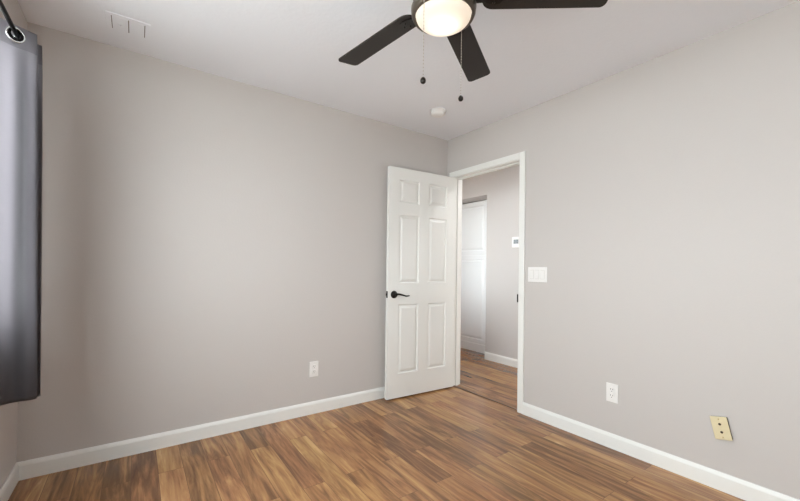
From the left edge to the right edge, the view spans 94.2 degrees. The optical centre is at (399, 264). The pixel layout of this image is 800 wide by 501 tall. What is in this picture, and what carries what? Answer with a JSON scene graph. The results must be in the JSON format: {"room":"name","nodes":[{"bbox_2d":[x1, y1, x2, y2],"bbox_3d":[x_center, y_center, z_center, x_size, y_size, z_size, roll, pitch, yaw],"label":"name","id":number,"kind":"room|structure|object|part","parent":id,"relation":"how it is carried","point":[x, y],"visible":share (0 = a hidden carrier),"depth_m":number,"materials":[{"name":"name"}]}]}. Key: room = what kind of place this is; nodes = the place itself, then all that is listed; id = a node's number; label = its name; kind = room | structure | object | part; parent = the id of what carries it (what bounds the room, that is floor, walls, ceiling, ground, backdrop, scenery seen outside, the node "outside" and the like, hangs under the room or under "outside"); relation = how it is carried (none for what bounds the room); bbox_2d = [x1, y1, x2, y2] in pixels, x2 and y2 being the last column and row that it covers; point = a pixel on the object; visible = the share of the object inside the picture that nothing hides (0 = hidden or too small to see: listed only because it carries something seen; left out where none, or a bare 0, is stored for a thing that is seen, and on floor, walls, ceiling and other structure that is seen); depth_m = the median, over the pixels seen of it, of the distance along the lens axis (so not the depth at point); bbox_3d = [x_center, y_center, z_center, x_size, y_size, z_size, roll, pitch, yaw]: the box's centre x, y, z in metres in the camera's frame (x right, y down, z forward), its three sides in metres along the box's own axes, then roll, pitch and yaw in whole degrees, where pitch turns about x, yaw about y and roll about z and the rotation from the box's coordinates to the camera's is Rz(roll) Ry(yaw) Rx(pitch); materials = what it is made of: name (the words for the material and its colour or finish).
{"room":"empty bedroom","nodes":[
{"label":"empty bedroom","id":0,"kind":"room"},
{"bbox_2d":[0,0,26,487],"bbox_3d":[-1.034,-0.081,0.556,0.050,2.440,3.660,1,-1,-35],"label":"wall","id":1,"kind":"structure","parent":0,"point":[8,412],"depth_m":1.82,"materials":[{"name":"grey paint"}]},
{"bbox_2d":[0,463,18,500],"bbox_3d":[-1.021,1.093,0.556,0.013,0.094,3.437,1,-1,-35],"label":"baseboard","id":2,"kind":"structure","parent":1,"relation":"attached to","point":[11,481],"depth_m":1.83,"materials":[{"name":"white paint"}]},
{"bbox_2d":[0,0,19,38],"bbox_3d":[-0.855,-0.885,0.477,0.124,0.070,2.986,1,-1,-35],"label":"curtain rod","id":3,"kind":"object","parent":1,"relation":"attached to","point":[2,7],"visible":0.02,"depth_m":1.34,"materials":[{"name":"black metal"}]},
{"bbox_2d":[0,18,41,405],"bbox_3d":[-1.562,-0.182,1.530,0.157,1.462,0.393,1,-1,-35],"label":"curtain","id":4,"kind":"object","parent":3,"relation":"hanging from","point":[21,58],"visible":1,"depth_m":1.45,"materials":[{"name":"grey fabric"}]},
{"bbox_2d":[16,22,447,461],"bbox_3d":[-0.804,-0.051,2.899,3.038,2.440,0.105,1,-1,-35],"label":"wall","id":5,"kind":"structure","parent":0,"point":[208,239],"depth_m":2.45,"materials":[{"name":"grey paint"}]},
{"bbox_2d":[16,387,384,480],"bbox_3d":[-0.786,1.122,2.838,3.038,0.094,0.013,1,-1,-35],"label":"baseboard","id":6,"kind":"structure","parent":5,"relation":"attached to","point":[50,464],"depth_m":2.39,"materials":[{"name":"white paint"}]},
{"bbox_2d":[309,361,317,376],"bbox_3d":[-0.675,0.824,2.918,0.074,0.120,0.011,1,-1,-35],"label":"wall outlet","id":7,"kind":"object","parent":5,"relation":"attached to","point":[313,366],"visible":1,"depth_m":2.92,"materials":[{"name":"white plastic"}]},
{"bbox_2d":[8,348,744,500],"bbox_3d":[0.072,1.232,2.934,4.762,0.100,6.260,1,-1,-35],"label":"floor","id":8,"kind":"structure","parent":0,"point":[453,443],"depth_m":2.17,"materials":[{"name":"laminate"}]},
{"bbox_2d":[460,200,486,353],"bbox_3d":[1.067,0.172,5.377,0.210,2.100,1.012,1,-1,-35],"label":"door","id":9,"kind":"structure","parent":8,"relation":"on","point":[474,215],"depth_m":5.24,"materials":[{"name":"white paint"}]},
{"bbox_3d":[0.978,1.165,5.312,0.016,0.112,1.012,1,-1,-35],"label":"board","id":10,"kind":"part","parent":9,"relation":"part of","materials":[{"name":"white paint"}]},
{"bbox_3d":[0.965,0.489,5.347,0.020,1.226,0.742,1,-1,-35],"label":"door","id":11,"kind":"part","parent":9,"relation":"part of","materials":[{"name":"white paint"}]},
{"bbox_3d":[0.979,-0.500,5.358,0.020,0.742,0.742,1,-1,-35],"label":"door","id":12,"kind":"part","parent":9,"relation":"part of","materials":[{"name":"white paint"}]},
{"bbox_2d":[18,0,799,140],"bbox_3d":[0.107,-1.308,2.962,4.762,0.100,6.260,1,-1,-35],"label":"ceiling","id":13,"kind":"structure","parent":0,"point":[293,48],"depth_m":2.14,"materials":[{"name":"white paint"}]},
{"bbox_2d":[104,10,150,41],"bbox_3d":[-1.473,-1.286,2.019,0.196,0.009,0.180,1,-1,-35],"label":"ceiling vent","id":14,"kind":"object","parent":13,"relation":"in","point":[114,22],"visible":1,"depth_m":2.01,"materials":[{"name":"white metal"}]},
{"bbox_3d":[-1.473,-1.290,2.019,0.148,0.001,0.132,1,-1,-35],"label":"duct plate","id":15,"kind":"part","parent":14,"relation":"part of","materials":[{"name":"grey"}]},
{"bbox_2d":[430,107,445,117],"bbox_3d":[0.311,-1.233,3.046,0.132,0.042,0.132,1,-1,-35],"label":"smoke detector","id":16,"kind":"object","parent":13,"relation":"attached to","point":[438,112],"visible":1,"depth_m":3.01,"materials":[{"name":"white plastic"}]},
{"bbox_2d":[338,0,607,101],"bbox_3d":[0.134,-0.962,1.440,1.202,0.625,1.229,1,-1,-35],"label":"ceiling fan","id":17,"kind":"object","parent":13,"relation":"hanging from","point":[451,19],"visible":1,"depth_m":1.48,"materials":[{"name":"black wood"}]},
{"bbox_3d":[-0.103,-1.028,1.725,0.121,0.033,0.482,1,-1,-45],"label":"blade","id":18,"kind":"part","parent":17,"relation":"part of","materials":[{"name":"black wood"}]},
{"bbox_3d":[0.083,-0.664,1.343,0.021,0.024,0.021,1,-1,-35],"label":"pull knob","id":19,"kind":"part","parent":17,"relation":"part of","materials":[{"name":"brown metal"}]},
{"bbox_3d":[0.089,-0.822,1.349,0.003,0.319,0.013,0,-1,38],"label":"pull chain","id":20,"kind":"part","parent":17,"relation":"part of","materials":[{"name":"silver metal"}]},
{"bbox_3d":[0.168,-0.945,1.444,0.218,0.058,0.218,1,-1,-35],"label":"lamp shade","id":21,"kind":"part","parent":17,"relation":"part of","materials":[{"name":"white glass"}]},
{"bbox_3d":[0.333,-1.019,1.800,0.121,0.037,0.482,0,-1,24],"label":"blade","id":22,"kind":"part","parent":17,"relation":"part of","materials":[{"name":"black wood"}]},
{"bbox_3d":[0.560,-1.030,1.421,0.482,0.032,0.120,1,-1,4],"label":"blade","id":23,"kind":"part","parent":17,"relation":"part of","materials":[{"name":"black wood"}]},
{"bbox_2d":[462,165,519,359],"bbox_3d":[1.585,0.000,4.531,0.490,2.440,5.410,1,-1,-35],"label":"wall","id":24,"kind":"structure","parent":0,"point":[500,188],"depth_m":4.59,"materials":[{"name":"grey paint"}]},
{"bbox_2d":[484,352,517,367],"bbox_3d":[1.978,1.167,3.508,0.013,0.094,3.080,1,-1,-35],"label":"baseboard","id":25,"kind":"structure","parent":24,"relation":"attached to","point":[504,360],"depth_m":4.54,"materials":[{"name":"white paint"}]},
{"bbox_2d":[512,237,518,247],"bbox_3d":[1.375,-0.260,4.389,0.026,0.124,0.116,1,-1,-35],"label":"thermostat","id":26,"kind":"object","parent":24,"relation":"attached to","point":[515,240],"visible":0.88,"depth_m":4.39,"materials":[{"name":"white plastic"}]},
{"bbox_2d":[447,1,799,499],"bbox_3d":[0.753,-0.024,3.419,0.105,2.440,6.050,1,-1,-35],"label":"wall","id":27,"kind":"structure","parent":0,"point":[662,199],"depth_m":2.15,"materials":[{"name":"grey paint"}]},
{"bbox_2d":[454,385,516,409],"bbox_3d":[0.754,1.193,3.342,0.020,0.004,0.768,1,-1,-35],"label":"trim","id":28,"kind":"structure","parent":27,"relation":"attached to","point":[454,385],"depth_m":3.30,"materials":[{"name":"brown"}]},
{"bbox_2d":[453,159,519,385],"bbox_3d":[0.779,0.163,3.362,0.122,2.065,0.808,1,-1,-35],"label":"trim","id":29,"kind":"structure","parent":27,"relation":"attached to","point":[458,210],"depth_m":3.67,"materials":[{"name":"white paint"}]},
{"bbox_2d":[385,166,455,399],"bbox_3d":[0.203,0.165,3.421,0.764,2.020,0.138,1,-1,-32],"label":"door","id":30,"kind":"structure","parent":29,"relation":"attached to","point":[420,258],"depth_m":3.38,"materials":[{"name":"white paint"}]},
{"bbox_3d":[0.005,0.266,3.244,0.169,0.066,0.052,1,-1,-32],"label":"handle","id":31,"kind":"part","parent":30,"relation":"part of","materials":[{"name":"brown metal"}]},
{"bbox_2d":[449,151,525,413],"bbox_3d":[0.786,0.144,3.367,0.131,2.103,0.884,1,-1,-35],"label":"trim","id":32,"kind":"structure","parent":27,"relation":"attached to","point":[522,155],"depth_m":2.99,"materials":[{"name":"white paint"}]},
{"bbox_2d":[528,267,546,281],"bbox_3d":[1.062,0.081,2.880,0.012,0.116,0.166,1,-1,-35],"label":"light switch","id":33,"kind":"object","parent":27,"relation":"attached to","point":[535,274],"visible":1,"depth_m":2.87,"materials":[{"name":"white plastic"}]},
{"bbox_2d":[606,382,617,403],"bbox_3d":[1.376,0.836,2.414,0.011,0.120,0.074,1,-1,-35],"label":"wall outlet","id":34,"kind":"object","parent":27,"relation":"attached to","point":[611,389],"visible":1,"depth_m":2.41,"materials":[{"name":"white plastic"}]},
{"bbox_2d":[523,402,799,500],"bbox_3d":[1.710,1.145,1.933,0.013,0.094,2.522,1,-1,-35],"label":"baseboard","id":35,"kind":"structure","parent":27,"relation":"attached to","point":[734,486],"depth_m":2.17,"materials":[{"name":"white paint"}]},
{"bbox_2d":[710,416,732,440],"bbox_3d":[1.692,0.862,1.959,0.022,0.128,0.094,1,-1,-35],"label":"cable plate","id":36,"kind":"object","parent":27,"relation":"attached to","point":[720,425],"visible":1,"depth_m":1.95,"materials":[{"name":"beige plastic"}]}
]}

